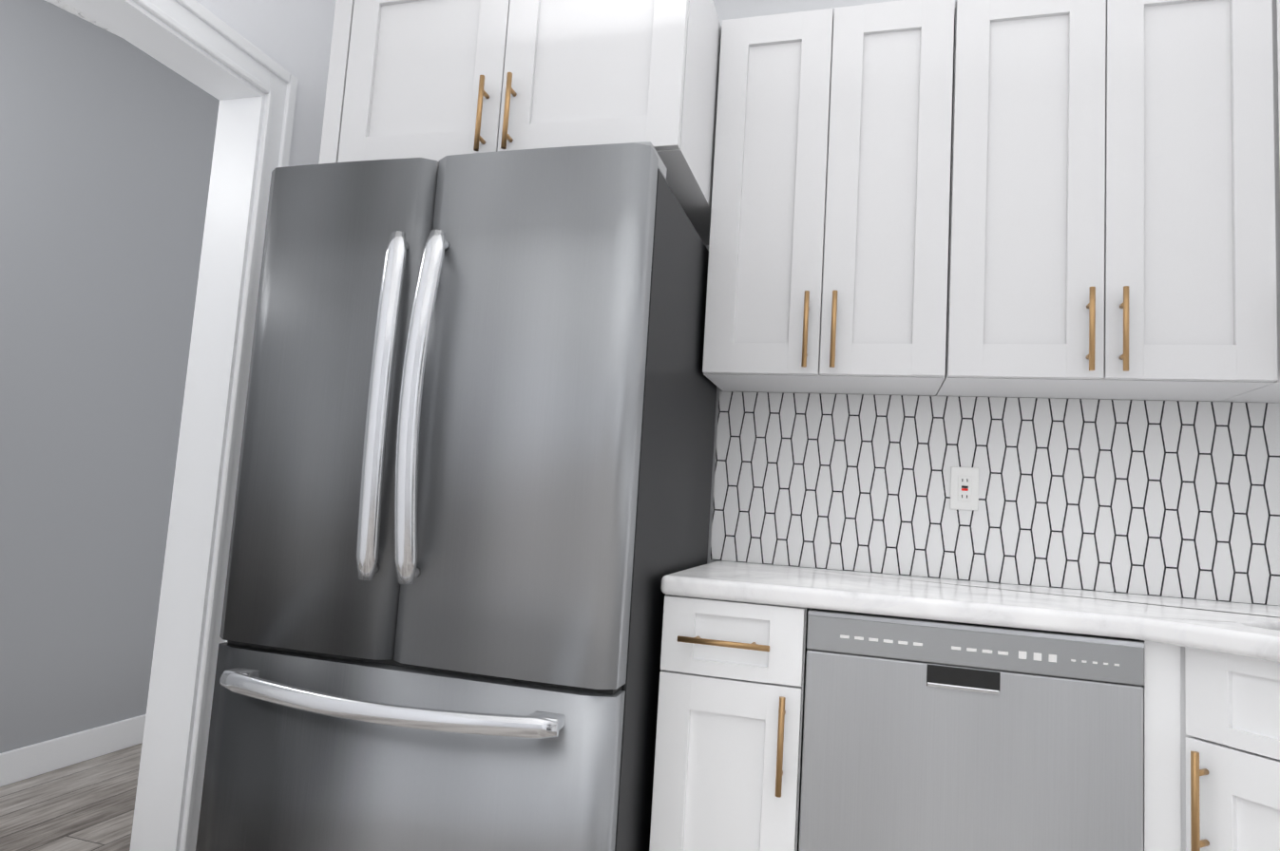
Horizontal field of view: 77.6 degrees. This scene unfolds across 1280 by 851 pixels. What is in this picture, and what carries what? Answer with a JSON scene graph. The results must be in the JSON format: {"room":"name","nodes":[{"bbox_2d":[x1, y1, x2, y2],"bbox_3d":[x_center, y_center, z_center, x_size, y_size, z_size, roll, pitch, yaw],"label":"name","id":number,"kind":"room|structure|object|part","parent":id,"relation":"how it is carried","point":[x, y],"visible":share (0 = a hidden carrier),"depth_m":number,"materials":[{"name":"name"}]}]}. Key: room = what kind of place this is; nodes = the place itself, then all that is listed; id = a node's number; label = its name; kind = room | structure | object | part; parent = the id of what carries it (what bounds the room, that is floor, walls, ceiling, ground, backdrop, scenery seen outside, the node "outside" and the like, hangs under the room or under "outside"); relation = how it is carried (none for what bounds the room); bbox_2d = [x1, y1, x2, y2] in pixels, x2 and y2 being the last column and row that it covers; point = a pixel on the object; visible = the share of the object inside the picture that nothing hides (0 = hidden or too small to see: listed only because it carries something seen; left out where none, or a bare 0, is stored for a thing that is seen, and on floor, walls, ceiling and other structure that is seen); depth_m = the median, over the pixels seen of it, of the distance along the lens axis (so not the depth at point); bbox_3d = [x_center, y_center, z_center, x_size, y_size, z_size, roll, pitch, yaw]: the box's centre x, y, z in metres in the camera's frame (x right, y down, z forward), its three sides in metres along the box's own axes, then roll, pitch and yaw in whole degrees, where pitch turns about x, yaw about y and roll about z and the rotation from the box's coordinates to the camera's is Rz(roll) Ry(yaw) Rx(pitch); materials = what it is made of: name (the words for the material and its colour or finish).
{"room":"kitchen","nodes":[
{"label":"kitchen","id":0,"kind":"room"},
{"bbox_2d":[0,744,142,850],"bbox_3d":[-0.497,1.137,0.756,4.365,0.050,7.600,2,-6,16],"label":"floor","id":1,"kind":"structure","parent":0,"point":[87,806],"depth_m":2.50,"materials":[{"name":"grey wood"}]},
{"bbox_2d":[195,141,716,850],"bbox_3d":[-0.371,0.338,1.994,0.918,1.795,0.935,2,-6,16],"label":"refrigerator","id":2,"kind":"object","parent":1,"relation":"on","point":[471,520],"visible":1,"depth_m":1.62,"materials":[{"name":"grey metal"}]},
{"bbox_2d":[649,594,811,850],"bbox_3d":[0.251,0.836,1.925,0.305,0.870,0.676,2,-6,16],"label":"base cabinet","id":3,"kind":"object","parent":1,"relation":"on","point":[729,748],"visible":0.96,"depth_m":1.66,"materials":[{"name":"white wood"}]},
{"bbox_2d":[798,609,1144,850],"bbox_3d":[0.694,0.854,1.802,0.606,0.866,0.629,2,-6,16],"label":"dishwasher","id":4,"kind":"object","parent":1,"relation":"on","point":[919,735],"visible":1,"depth_m":1.53,"materials":[{"name":"grey metal"}]},
{"bbox_2d":[1135,639,1279,850],"bbox_3d":[1.398,0.862,1.452,0.930,0.870,0.940,2,-6,16],"label":"base cabinet","id":5,"kind":"object","parent":1,"relation":"on","point":[1230,752],"depth_m":1.39,"materials":[{"name":"white wood"}]},
{"bbox_2d":[660,560,1279,663],"bbox_3d":[0.883,0.355,1.298,1.846,0.042,1.614,2,-6,16],"label":"countertop","id":6,"kind":"structure","parent":5,"relation":"on","point":[1251,631],"depth_m":1.62,"materials":[{"name":"stone"}]},
{"bbox_3d":[1.022,0.865,1.725,0.058,0.870,0.626,2,-6,16],"label":"base cabinet filler","id":7,"kind":"part","parent":5,"relation":"part of","materials":[{"name":"white wood"}]},
{"bbox_2d":[44,0,120,37],"bbox_3d":[-0.309,-1.845,1.050,4.365,0.896,7.600,2,-6,16],"label":"ceiling","id":8,"kind":"structure","parent":0,"point":[66,6],"depth_m":2.77,"materials":[{"name":"white paint"}]},
{"bbox_2d":[0,0,219,787],"bbox_3d":[-2.434,-0.441,1.499,0.130,2.987,7.400,2,-6,16],"label":"wall","id":9,"kind":"structure","parent":0,"point":[106,143],"depth_m":2.88,"materials":[{"name":"grey paint"}]},
{"bbox_2d":[64,0,336,850],"bbox_3d":[-1.783,-0.424,0.226,0.173,2.786,5.330,2,-6,16],"label":"door frame","id":10,"kind":"structure","parent":0,"point":[258,68],"depth_m":2.21,"materials":[{"name":"white paint"}]},
{"bbox_2d":[705,0,1277,606],"bbox_3d":[0.531,-0.217,2.377,3.391,3.086,0.100,2,-6,16],"label":"wall","id":11,"kind":"structure","parent":0,"point":[728,9],"depth_m":2.46,"materials":[{"name":"paint"}]},
{"bbox_2d":[318,0,721,245],"bbox_3d":[-0.270,-0.870,2.255,0.960,0.523,0.713,2,-6,16],"label":"upper cabinet","id":12,"kind":"object","parent":11,"relation":"attached to","point":[436,80],"visible":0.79,"depth_m":1.95,"materials":[{"name":"white wood"}]},
{"bbox_2d":[702,0,955,396],"bbox_3d":[0.517,-0.599,2.180,0.599,0.980,0.361,2,-6,16],"label":"upper cabinet","id":13,"kind":"object","parent":11,"relation":"attached to","point":[828,263],"visible":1,"depth_m":2.05,"materials":[{"name":"white wood"}]},
{"bbox_2d":[709,391,1279,606],"bbox_3d":[1.116,0.176,2.102,1.862,0.498,0.008,2,-6,16],"label":"backsplash","id":14,"kind":"structure","parent":11,"relation":"attached to","point":[1176,499],"depth_m":2.13,"materials":[{"name":"tile"}]},
{"bbox_2d":[950,466,979,511],"bbox_3d":[0.881,0.171,2.160,0.072,0.116,0.010,2,-6,16],"label":"electrical outlet","id":15,"kind":"object","parent":14,"relation":"attached to","point":[964,488],"visible":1,"depth_m":2.16,"materials":[{"name":"white plastic"}]},
{"bbox_2d":[936,0,1278,401],"bbox_3d":[1.131,-0.578,2.001,0.674,0.980,0.361,2,-6,16],"label":"upper cabinet","id":16,"kind":"object","parent":11,"relation":"attached to","point":[1112,232],"visible":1,"depth_m":1.86,"materials":[{"name":"white wood"}]},
{"bbox_3d":[1.347,-0.465,-0.725,0.100,3.072,5.430,2,-6,16],"label":"wall","id":17,"kind":"structure","parent":0,"visible":0},
{"bbox_2d":[1219,0,1279,402],"bbox_3d":[1.697,-0.572,1.696,0.587,0.980,0.629,2,-6,16],"label":"upper cabinet","id":18,"kind":"object","parent":17,"relation":"attached to","point":[1270,393],"visible":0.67,"depth_m":1.79,"materials":[{"name":"white wood"}]}
]}

